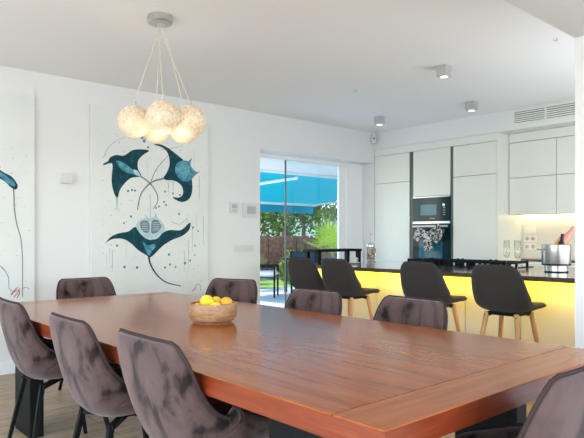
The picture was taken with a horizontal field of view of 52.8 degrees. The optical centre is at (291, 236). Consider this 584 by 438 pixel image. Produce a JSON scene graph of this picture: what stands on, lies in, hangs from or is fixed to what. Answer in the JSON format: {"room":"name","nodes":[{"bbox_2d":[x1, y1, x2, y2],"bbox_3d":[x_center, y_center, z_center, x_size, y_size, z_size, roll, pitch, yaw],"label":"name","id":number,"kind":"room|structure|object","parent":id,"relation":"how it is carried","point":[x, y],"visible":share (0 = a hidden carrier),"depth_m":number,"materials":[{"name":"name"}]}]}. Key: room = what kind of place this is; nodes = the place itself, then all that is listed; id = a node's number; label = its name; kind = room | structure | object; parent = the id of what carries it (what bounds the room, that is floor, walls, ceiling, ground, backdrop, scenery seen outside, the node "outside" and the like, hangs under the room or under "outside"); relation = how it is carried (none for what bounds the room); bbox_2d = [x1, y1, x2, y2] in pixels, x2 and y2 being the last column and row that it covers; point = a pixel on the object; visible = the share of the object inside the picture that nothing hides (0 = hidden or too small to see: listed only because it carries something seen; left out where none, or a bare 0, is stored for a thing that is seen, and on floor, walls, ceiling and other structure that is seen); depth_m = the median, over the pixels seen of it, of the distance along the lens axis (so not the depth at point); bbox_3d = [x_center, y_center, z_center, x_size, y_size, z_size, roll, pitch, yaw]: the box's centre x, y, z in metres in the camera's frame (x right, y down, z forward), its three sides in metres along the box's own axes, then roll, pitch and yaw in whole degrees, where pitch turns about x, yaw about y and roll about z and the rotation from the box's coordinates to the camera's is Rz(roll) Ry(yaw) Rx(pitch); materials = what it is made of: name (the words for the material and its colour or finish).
{"room":"dining room","nodes":[
{"label":"dining room","id":0,"kind":"room"},
{"bbox_2d":[0,66,374,361],"bbox_3d":[-1.977,-0.205,5.812,9.800,2.810,0.300,0,0,-42],"label":"wall","id":1,"kind":"structure","parent":0,"point":[237,137],"depth_m":6.33,"materials":[{"name":"white paint"}]},
{"bbox_2d":[0,360,14,374],"bbox_3d":[-2.952,1.143,4.729,6.904,0.115,0.014,0,0,-42],"label":"baseboard","id":2,"kind":"structure","parent":1,"relation":"attached to","point":[6,367],"depth_m":5.14,"materials":[{"name":"white paint"}]},
{"bbox_2d":[0,90,34,301],"bbox_3d":[-2.873,-0.325,4.780,1.500,1.889,0.040,0,0,-42],"label":"canvas painting","id":3,"kind":"object","parent":1,"relation":"attached to","point":[17,110],"visible":0.99,"depth_m":5.16,"materials":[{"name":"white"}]},
{"bbox_2d":[60,173,71,183],"bbox_3d":[-2.095,-0.544,5.454,0.087,0.092,0.075,0,0,-42],"label":"wall lamp","id":4,"kind":"object","parent":1,"relation":"attached to","point":[66,178],"visible":1,"depth_m":5.43,"materials":[{"name":"white plastic"}]},
{"bbox_2d":[90,104,207,294],"bbox_3d":[-1.432,-0.326,6.067,1.334,1.892,0.041,0,0,-42],"label":"canvas painting","id":5,"kind":"object","parent":1,"relation":"attached to","point":[149,200],"visible":0.95,"depth_m":6.00,"materials":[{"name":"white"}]},
{"bbox_2d":[229,202,237,212],"bbox_3d":[-0.668,-0.340,6.766,0.116,0.116,0.022,0,0,-42],"label":"thermostat","id":6,"kind":"object","parent":1,"relation":"attached to","point":[233,206],"visible":1,"depth_m":6.75,"materials":[{"name":"white plastic"}]},
{"bbox_2d":[234,245,253,251],"bbox_3d":[-0.563,0.135,6.867,0.277,0.072,0.012,0,0,-42],"label":"light switch","id":7,"kind":"object","parent":1,"relation":"attached to","point":[243,248],"visible":1,"depth_m":6.87,"materials":[{"name":"white plastic"}]},
{"bbox_2d":[243,203,258,216],"bbox_3d":[-0.485,-0.315,6.926,0.230,0.164,0.027,0,0,-42],"label":"intercom panel","id":8,"kind":"object","parent":1,"relation":"attached to","point":[249,209],"visible":1,"depth_m":6.91,"materials":[{"name":"white plastic"}]},
{"bbox_2d":[260,169,336,213],"bbox_3d":[-0.052,-0.841,11.416,4.240,0.598,2.990,0,0,-42],"label":"awning","id":9,"kind":"object","parent":1,"relation":"attached to","point":[304,191],"visible":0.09,"depth_m":11.47,"materials":[{"name":"teal fabric"}]},
{"bbox_2d":[260,152,361,303],"bbox_3d":[0.227,0.080,7.903,2.066,2.260,0.120,0,0,-42],"label":"door","id":10,"kind":"structure","parent":1,"relation":"in","point":[349,176],"depth_m":8.36,"materials":[{"name":"white metal"}]},
{"bbox_2d":[371,135,375,143],"bbox_3d":[1.165,-1.385,8.357,0.070,0.110,0.064,0,0,6],"label":"sensor","id":11,"kind":"object","parent":1,"relation":"attached to","point":[373,137],"visible":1,"depth_m":8.33,"materials":[{"name":"white plastic"}]},
{"bbox_2d":[374,99,574,149],"bbox_3d":[2.970,-1.371,6.881,0.600,0.238,4.700,0,0,-42],"label":"trim","id":12,"kind":"structure","parent":1,"relation":"attached to","point":[501,122],"depth_m":7.33,"materials":[{"name":"white paint"}]},
{"bbox_2d":[512,100,574,124],"bbox_3d":[2.975,-1.387,6.416,0.012,0.165,1.200,0,0,-42],"label":"air vent","id":13,"kind":"object","parent":12,"relation":"in","point":[565,109],"visible":0.91,"depth_m":6.58,"materials":[{"name":"white metal"}]},
{"bbox_2d":[0,373,535,437],"bbox_3d":[0.889,1.250,2.606,9.800,0.100,8.900,0,0,-42],"label":"floor","id":14,"kind":"structure","parent":0,"point":[61,410],"depth_m":3.89,"materials":[{"name":"brown wood"}]},
{"bbox_2d":[0,297,117,437],"bbox_3d":[-1.311,0.767,3.275,0.546,0.872,0.532,0,0,-40],"label":"dining chair","id":15,"kind":"object","parent":14,"relation":"on","point":[34,355],"visible":0.67,"depth_m":3.04,"materials":[{"name":"fabric"}]},
{"bbox_2d":[22,305,54,362],"bbox_3d":[-1.305,0.540,3.281,0.528,0.407,0.532,0,0,-40],"label":"cushion","id":16,"kind":"object","parent":15,"relation":"on","point":[35,348],"depth_m":2.98,"materials":[{"name":"fabric"}]},
{"bbox_2d":[56,277,115,389],"bbox_3d":[-1.527,0.767,4.603,0.532,0.872,0.546,0,0,-42],"label":"dining chair","id":17,"kind":"object","parent":14,"relation":"on","point":[68,288],"visible":0.2,"depth_m":4.75,"materials":[{"name":"fabric"}]},
{"bbox_2d":[58,278,114,298],"bbox_3d":[-1.521,0.540,4.597,0.532,0.407,0.528,0,0,-42],"label":"chair backrest","id":18,"kind":"object","parent":17,"relation":"on","point":[68,288],"depth_m":4.76,"materials":[{"name":"fabric"}]},
{"bbox_2d":[49,312,148,437],"bbox_3d":[-0.754,0.767,2.626,0.546,0.872,0.532,0,0,-41],"label":"dining chair","id":19,"kind":"object","parent":14,"relation":"on","point":[97,385],"visible":0.57,"depth_m":2.39,"materials":[{"name":"fabric"}]},
{"bbox_2d":[90,326,128,397],"bbox_3d":[-0.747,0.540,2.632,0.528,0.407,0.532,0,0,-41],"label":"cushion","id":20,"kind":"object","parent":19,"relation":"on","point":[106,378],"depth_m":2.33,"materials":[{"name":"fabric"}]},
{"bbox_2d":[117,328,268,437],"bbox_3d":[-0.317,0.767,2.168,0.546,0.872,0.532,0,0,-42],"label":"dining chair","id":21,"kind":"object","parent":14,"relation":"on","point":[167,398],"visible":0.87,"depth_m":1.93,"materials":[{"name":"fabric"}]},
{"bbox_2d":[204,395,259,429],"bbox_3d":[-0.311,0.540,2.174,0.528,0.407,0.532,0,0,-42],"label":"cushion","id":22,"kind":"object","parent":21,"relation":"on","point":[218,414],"depth_m":1.94,"materials":[{"name":"fabric"}]},
{"bbox_2d":[205,278,257,303],"bbox_3d":[-0.578,0.767,4.455,0.532,0.872,0.546,0,0,29],"label":"dining chair","id":23,"kind":"object","parent":14,"relation":"on","point":[240,290],"visible":0.23,"depth_m":4.63,"materials":[{"name":"fabric"}]},
{"bbox_2d":[15,292,583,437],"bbox_3d":[-0.398,0.820,3.030,1.354,0.760,3.341,0,0,-42],"label":"dining table","id":24,"kind":"object","parent":14,"relation":"on","point":[312,374],"visible":0.79,"depth_m":2.10,"materials":[{"name":"brown wood"}]},
{"bbox_2d":[188,301,236,324],"bbox_3d":[-0.410,0.390,3.047,0.250,0.101,0.250,0,0,-42],"label":"fruit bowl","id":25,"kind":"object","parent":24,"relation":"on","point":[200,314],"visible":0.91,"depth_m":2.94,"materials":[{"name":"brown wood"}]},
{"bbox_2d":[200,294,213,304],"bbox_3d":[-0.438,0.331,3.027,0.069,0.071,0.075,0,0,-27],"label":"lemon","id":26,"kind":"object","parent":25,"relation":"in","point":[206,299],"visible":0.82,"depth_m":3.00,"materials":[{"name":"yellow food"}]},
{"bbox_2d":[213,296,220,302],"bbox_3d":[-0.398,0.339,3.092,0.062,0.059,0.057,0,0,42],"label":"lemon","id":27,"kind":"object","parent":25,"relation":"in","point":[216,298],"visible":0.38,"depth_m":3.07,"materials":[{"name":"yellow food"}]},
{"bbox_2d":[220,296,232,304],"bbox_3d":[-0.340,0.340,3.047,0.066,0.067,0.066,0,0,12],"label":"orange","id":28,"kind":"object","parent":25,"relation":"in","point":[226,300],"visible":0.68,"depth_m":3.02,"materials":[{"name":"orange food"}]},
{"bbox_2d":[288,257,325,289],"bbox_3d":[0.228,0.699,5.851,0.478,1.007,0.439,0,0,-42],"label":"bar stool","id":29,"kind":"object","parent":14,"relation":"on","point":[303,272],"visible":0.63,"depth_m":5.65,"materials":[{"name":"black plastic"}]},
{"bbox_2d":[284,288,341,315],"bbox_3d":[-0.022,0.767,3.549,0.546,0.872,0.532,0,0,-44],"label":"dining chair","id":30,"kind":"object","parent":14,"relation":"on","point":[313,300],"visible":0.14,"depth_m":3.69,"materials":[{"name":"fabric"}]},
{"bbox_2d":[302,248,361,262],"bbox_3d":[0.524,0.677,7.538,0.830,1.048,0.260,0,0,-42],"label":"bar table","id":31,"kind":"object","parent":14,"relation":"on","point":[346,251],"visible":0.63,"depth_m":7.38,"materials":[{"name":"black metal"}]},
{"bbox_2d":[321,258,379,319],"bbox_3d":[0.541,0.699,5.501,0.478,1.007,0.439,0,0,-42],"label":"bar stool","id":32,"kind":"object","parent":14,"relation":"on","point":[339,275],"visible":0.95,"depth_m":5.33,"materials":[{"name":"brown wood"}]},
{"bbox_2d":[375,145,410,260],"bbox_3d":[1.604,-0.025,8.393,0.580,2.449,0.615,0,0,-42],"label":"tall cabinet","id":33,"kind":"object","parent":14,"relation":"on","point":[393,164],"visible":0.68,"depth_m":8.18,"materials":[{"name":"grey laminate"}]},
{"bbox_2d":[373,295,447,329],"bbox_3d":[0.483,0.767,3.067,0.546,0.872,0.532,0,0,-41],"label":"dining chair","id":34,"kind":"object","parent":14,"relation":"on","point":[423,312],"visible":0.18,"depth_m":3.19,"materials":[{"name":"fabric"}]},
{"bbox_2d":[410,139,453,258],"bbox_3d":[2.035,-0.025,7.911,0.580,2.449,0.677,0,0,-42],"label":"tall cabinet","id":35,"kind":"object","parent":14,"relation":"on","point":[431,162],"visible":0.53,"depth_m":7.70,"materials":[{"name":"grey"}]},
{"bbox_2d":[412,221,450,262],"bbox_3d":[1.996,0.103,7.865,0.540,0.614,0.574,0,0,-42],"label":"oven","id":36,"kind":"object","parent":35,"relation":"in","point":[442,249],"visible":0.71,"depth_m":7.66,"materials":[{"name":"black glass"}]},
{"bbox_2d":[413,223,443,250],"bbox_3d":[1.766,0.006,7.626,0.083,0.365,0.478,0,0,-42],"label":"scarf","id":37,"kind":"object","parent":36,"relation":"hanging from","point":[436,232],"visible":1,"depth_m":7.58,"materials":[{"name":"fabric"}]},
{"bbox_2d":[413,195,450,221],"bbox_3d":[1.974,-0.368,7.846,0.437,0.327,0.574,0,0,-42],"label":"microwave","id":38,"kind":"object","parent":35,"relation":"in","point":[431,208],"visible":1,"depth_m":7.69,"materials":[{"name":"black metal"}]},
{"bbox_2d":[400,261,466,331],"bbox_3d":[1.155,0.699,4.815,0.478,1.007,0.439,0,0,-42],"label":"bar stool","id":39,"kind":"object","parent":14,"relation":"on","point":[418,279],"visible":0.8,"depth_m":4.64,"materials":[{"name":"brown wood"}]},
{"bbox_2d":[318,269,574,347],"bbox_3d":[1.913,0.764,5.722,1.440,0.872,3.680,0,0,-42],"label":"kitchen island","id":40,"kind":"object","parent":14,"relation":"on","point":[555,322],"visible":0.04,"depth_m":4.87,"materials":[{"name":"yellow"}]},
{"bbox_2d":[315,260,574,283],"bbox_3d":[1.890,0.322,5.688,1.600,0.037,3.760,0,0,-42],"label":"island countertop","id":41,"kind":"structure","parent":40,"relation":"on","point":[536,273],"depth_m":5.40,"materials":[{"name":"stone"}]},
{"bbox_2d":[366,233,375,261],"bbox_3d":[0.962,0.129,7.185,0.119,0.348,0.135,0,0,11],"label":"press","id":42,"kind":"object","parent":41,"relation":"on","point":[371,253],"visible":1,"depth_m":7.14,"materials":[{"name":"clear glass"}]},
{"bbox_2d":[407,257,533,267],"bbox_3d":[1.835,0.270,6.229,0.520,0.066,1.240,0,0,-42],"label":"gas hob","id":43,"kind":"object","parent":41,"relation":"in","point":[457,262],"visible":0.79,"depth_m":6.09,"materials":[{"name":"black glass"}]},
{"bbox_2d":[537,244,574,272],"bbox_3d":[2.289,0.183,5.091,0.273,0.239,0.254,0,0,-42],"label":"steel pot","id":44,"kind":"object","parent":41,"relation":"on","point":[555,258],"visible":0.94,"depth_m":5.00,"materials":[{"name":"grey metal"}]},
{"bbox_2d":[557,234,564,244],"bbox_3d":[2.299,0.102,5.043,0.082,0.261,0.066,0,0,-15],"label":"wine bottle","id":45,"kind":"object","parent":44,"relation":"in","point":[561,241],"visible":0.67,"depth_m":5.03,"materials":[{"name":"black glass"}]},
{"bbox_2d":[553,226,574,244],"bbox_3d":[2.338,0.065,5.127,0.272,0.320,0.093,0,0,0],"label":"wine bottle","id":46,"kind":"object","parent":44,"relation":"in","point":[567,236],"visible":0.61,"depth_m":5.11,"materials":[{"name":"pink glass"}]},
{"bbox_3d":[0.700,0.295,6.689,0.164,0.015,0.164,0,0,-42],"label":"saucer","id":47,"kind":"object","parent":41,"relation":"on","visible":0},
{"bbox_2d":[350,257,357,262],"bbox_3d":[0.705,0.264,6.688,0.099,0.065,0.090,0,0,6],"label":"coffee cup","id":48,"kind":"object","parent":47,"relation":"on","point":[352,259],"visible":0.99,"depth_m":6.66,"materials":[{"name":"white ceramic"}]},
{"bbox_2d":[453,132,521,260],"bbox_3d":[2.466,-0.025,7.429,0.580,2.449,0.617,0,0,-42],"label":"tall cabinet","id":49,"kind":"object","parent":14,"relation":"on","point":[482,221],"visible":0.69,"depth_m":7.19,"materials":[{"name":"grey"}]},
{"bbox_2d":[471,264,546,342],"bbox_3d":[1.591,0.699,4.327,0.478,1.007,0.439,0,0,-42],"label":"bar stool","id":50,"kind":"object","parent":14,"relation":"on","point":[502,290],"visible":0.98,"depth_m":4.17,"materials":[{"name":"grey fabric"}]},
{"bbox_2d":[455,366,583,437],"bbox_3d":[0.613,0.767,1.730,0.532,0.872,0.546,0,0,-42],"label":"dining chair","id":51,"kind":"object","parent":14,"relation":"on","point":[557,411],"visible":1,"depth_m":1.43,"materials":[{"name":"fabric"}]},
{"bbox_3d":[3.687,0.770,6.100,0.530,0.860,0.598,0,0,-42],"label":"base cabinet","id":52,"kind":"object","parent":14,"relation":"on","visible":0},
{"bbox_2d":[500,259,574,266],"bbox_3d":[3.296,0.306,6.526,0.554,0.063,1.835,0,0,-42],"label":"countertop","id":53,"kind":"structure","parent":52,"relation":"on","point":[532,262],"depth_m":6.89,"materials":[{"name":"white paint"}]},
{"bbox_2d":[0,0,574,132],"bbox_3d":[-0.546,-1.550,4.211,9.800,0.120,3.994,0,0,-42],"label":"ceiling","id":54,"kind":"structure","parent":0,"point":[305,60],"depth_m":4.75,"materials":[{"name":"white paint"}]},
{"bbox_2d":[117,12,205,143],"bbox_3d":[-0.852,-1.075,3.989,0.577,0.828,0.547,0,0,-42],"label":"pendant lamp","id":55,"kind":"object","parent":54,"relation":"hanging from","point":[162,119],"visible":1,"depth_m":3.86,"materials":[{"name":"white"}]},
{"bbox_2d":[374,116,384,125],"bbox_3d":[1.086,-1.440,7.301,0.100,0.099,0.100,0,0,-42],"label":"ceiling spotlight","id":56,"kind":"object","parent":54,"relation":"attached to","point":[379,120],"visible":1,"depth_m":7.27,"materials":[{"name":"grey paint"}]},
{"bbox_2d":[436,64,451,78],"bbox_3d":[1.324,-1.440,5.123,0.100,0.099,0.100,0,0,-42],"label":"ceiling spotlight","id":57,"kind":"object","parent":54,"relation":"attached to","point":[443,71],"visible":1,"depth_m":5.09,"materials":[{"name":"grey paint"}]},
{"bbox_2d":[465,101,477,111],"bbox_3d":[1.982,-1.440,6.490,0.100,0.099,0.100,0,0,-42],"label":"ceiling spotlight","id":58,"kind":"object","parent":54,"relation":"attached to","point":[470,106],"visible":1,"depth_m":6.46,"materials":[{"name":"grey paint"}]},
{"bbox_2d":[260,158,336,175],"bbox_3d":[0.190,-1.175,8.789,9.000,0.250,1.250,0,0,-42],"label":"sky","id":59,"kind":"structure","parent":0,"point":[265,163],"depth_m":8.88,"materials":[{"name":"white"}]},
{"bbox_2d":[575,36,583,348],"bbox_3d":[3.325,0.000,1.904,0.224,2.400,4.606,0,0,-42],"label":"wall","id":60,"kind":"structure","parent":0,"point":[579,41],"depth_m":3.53,"materials":[{"name":"white paint"}]},
{"bbox_2d":[504,0,583,37],"bbox_3d":[2.320,-1.405,1.006,9.800,0.410,4.606,0,0,-42],"label":"trim","id":61,"kind":"structure","parent":60,"relation":"attached to","point":[567,16],"depth_m":3.14,"materials":[{"name":"white paint"}]},
{"bbox_3d":[3.335,-0.145,7.073,0.200,2.690,4.900,0,0,-42],"label":"wall","id":62,"kind":"structure","parent":0,"visible":0},
{"bbox_2d":[524,227,535,233],"bbox_3d":[2.959,-0.085,7.308,0.014,0.086,0.156,0,0,-42],"label":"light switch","id":63,"kind":"object","parent":62,"relation":"attached to","point":[527,230],"visible":1,"depth_m":7.31,"materials":[{"name":"white plastic"}]},
{"bbox_2d":[524,235,535,241],"bbox_3d":[2.960,0.020,7.308,0.012,0.086,0.156,0,0,-42],"label":"wall socket","id":64,"kind":"object","parent":62,"relation":"attached to","point":[527,238],"visible":1,"depth_m":7.30,"materials":[{"name":"white plastic"}]},
{"bbox_2d":[524,243,535,249],"bbox_3d":[2.960,0.120,7.308,0.012,0.086,0.156,0,0,-42],"label":"wall socket","id":65,"kind":"object","parent":62,"relation":"attached to","point":[527,246],"visible":1,"depth_m":7.30,"materials":[{"name":"white plastic"}]},
{"bbox_2d":[509,128,556,215],"bbox_3d":[2.969,-0.759,7.069,0.350,0.980,0.577,0,0,-42],"label":"upper cabinet","id":66,"kind":"object","parent":62,"relation":"attached to","point":[533,154],"visible":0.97,"depth_m":6.96,"materials":[{"name":"grey"}]},
{"bbox_2d":[522,215,574,259],"bbox_3d":[3.826,0.001,6.362,0.015,0.539,2.786,0,0,-42],"label":"backsplash","id":67,"kind":"structure","parent":62,"relation":"attached to","point":[549,229],"depth_m":7.16,"materials":[{"name":"beige"}]},
{"bbox_2d":[556,126,574,213],"bbox_3d":[3.360,-0.759,6.632,0.350,0.980,0.597,0,0,-42],"label":"upper cabinet","id":68,"kind":"object","parent":62,"relation":"attached to","point":[565,136],"visible":0.78,"depth_m":6.66,"materials":[{"name":"grey"}]},
{"bbox_2d":[521,214,574,216],"bbox_3d":[3.448,-0.263,6.698,0.030,0.013,1.750,0,0,-42],"label":"led strip","id":69,"kind":"object","parent":68,"relation":"attached to","point":[554,214],"visible":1,"depth_m":7.07,"materials":[{"name":"beige plastic"}]},
{"label":"outside","id":70,"kind":"structure","parent":0,"visible":0},
{"bbox_2d":[260,277,289,288],"bbox_3d":[-5.330,1.310,22.465,46.000,0.180,19.400,0,0,-42],"label":"ground","id":71,"kind":"structure","parent":70,"point":[264,283],"depth_m":15.43,"materials":[{"name":"green plant"}]},
{"bbox_2d":[260,211,299,236],"bbox_3d":[-1.189,-0.914,19.354,3.632,4.275,2.962,0,0,-42],"label":"leafy tree","id":72,"kind":"object","parent":71,"relation":"on","point":[270,215],"visible":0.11,"depth_m":19.32,"materials":[{"name":"green plant"}]},
{"bbox_2d":[275,255,289,281],"bbox_3d":[0.090,0.862,15.527,1.317,0.848,0.937,0,0,-42],"label":"bush","id":73,"kind":"object","parent":71,"relation":"on","point":[281,265],"visible":0.16,"depth_m":15.28,"materials":[{"name":"green plant"}]},
{"bbox_2d":[260,232,336,276],"bbox_3d":[-0.234,0.525,17.585,14.094,1.350,0.170,0,0,-42],"label":"fence","id":74,"kind":"object","parent":71,"relation":"on","point":[272,248],"visible":0.07,"depth_m":17.45,"materials":[{"name":"brown wood"}]},
{"bbox_2d":[260,209,336,236],"bbox_3d":[-3.245,-0.160,30.634,14.600,2.720,4.600,0,0,-42],"label":"building","id":75,"kind":"structure","parent":71,"relation":"on","point":[298,223],"depth_m":31.16,"materials":[{"name":"white"}]},
{"bbox_2d":[262,201,336,235],"bbox_3d":[0.414,-1.253,22.629,4.321,4.952,3.656,0,0,-42],"label":"leafy tree","id":76,"kind":"object","parent":71,"relation":"on","point":[304,220],"visible":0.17,"depth_m":22.60,"materials":[{"name":"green plant"}]},
{"bbox_2d":[283,201,336,233],"bbox_3d":[1.292,-1.495,27.349,4.722,5.435,3.944,0,0,-42],"label":"leafy tree","id":77,"kind":"object","parent":71,"relation":"on","point":[329,216],"visible":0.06,"depth_m":27.37,"materials":[{"name":"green plant"}]},
{"bbox_2d":[303,217,336,256],"bbox_3d":[1.260,0.326,16.648,1.950,1.788,1.917,0,0,-42],"label":"fan palm","id":78,"kind":"object","parent":71,"relation":"on","point":[323,236],"visible":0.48,"depth_m":16.41,"materials":[{"name":"green plant"}]},
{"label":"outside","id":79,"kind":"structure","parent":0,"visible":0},
{"bbox_2d":[260,287,294,307],"bbox_3d":[0.871,1.265,11.778,19.000,0.110,4.800,0,0,-42],"label":"terrace","id":80,"kind":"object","parent":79,"point":[266,295],"visible":0.14,"depth_m":11.76,"materials":[{"name":"grey tile"}]},
{"bbox_2d":[260,264,278,297],"bbox_3d":[-0.589,0.750,11.967,0.578,0.922,0.580,0,0,6],"label":"patio chair","id":81,"kind":"object","parent":80,"relation":"on","point":[264,274],"visible":0.41,"depth_m":11.73,"materials":[{"name":"black metal"}]},
{"bbox_2d":[260,270,277,276],"bbox_3d":[-0.560,0.740,11.964,0.520,0.100,0.500,0,0,6],"label":"cushion","id":82,"kind":"object","parent":81,"relation":"on","point":[263,273],"depth_m":11.74,"materials":[{"name":"white fabric"}]},
{"bbox_2d":[290,251,315,291],"bbox_3d":[0.332,0.750,11.790,0.580,0.922,0.578,0,0,-22],"label":"patio chair","id":83,"kind":"object","parent":80,"relation":"on","point":[292,253],"visible":0.16,"depth_m":11.99,"materials":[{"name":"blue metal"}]},
{"bbox_2d":[282,257,336,291],"bbox_3d":[0.660,0.838,13.065,1.600,0.745,0.800,0,0,-36],"label":"table","id":84,"kind":"object","parent":80,"relation":"on","point":[322,258],"visible":0.19,"depth_m":12.89,"materials":[{"name":"black metal"}]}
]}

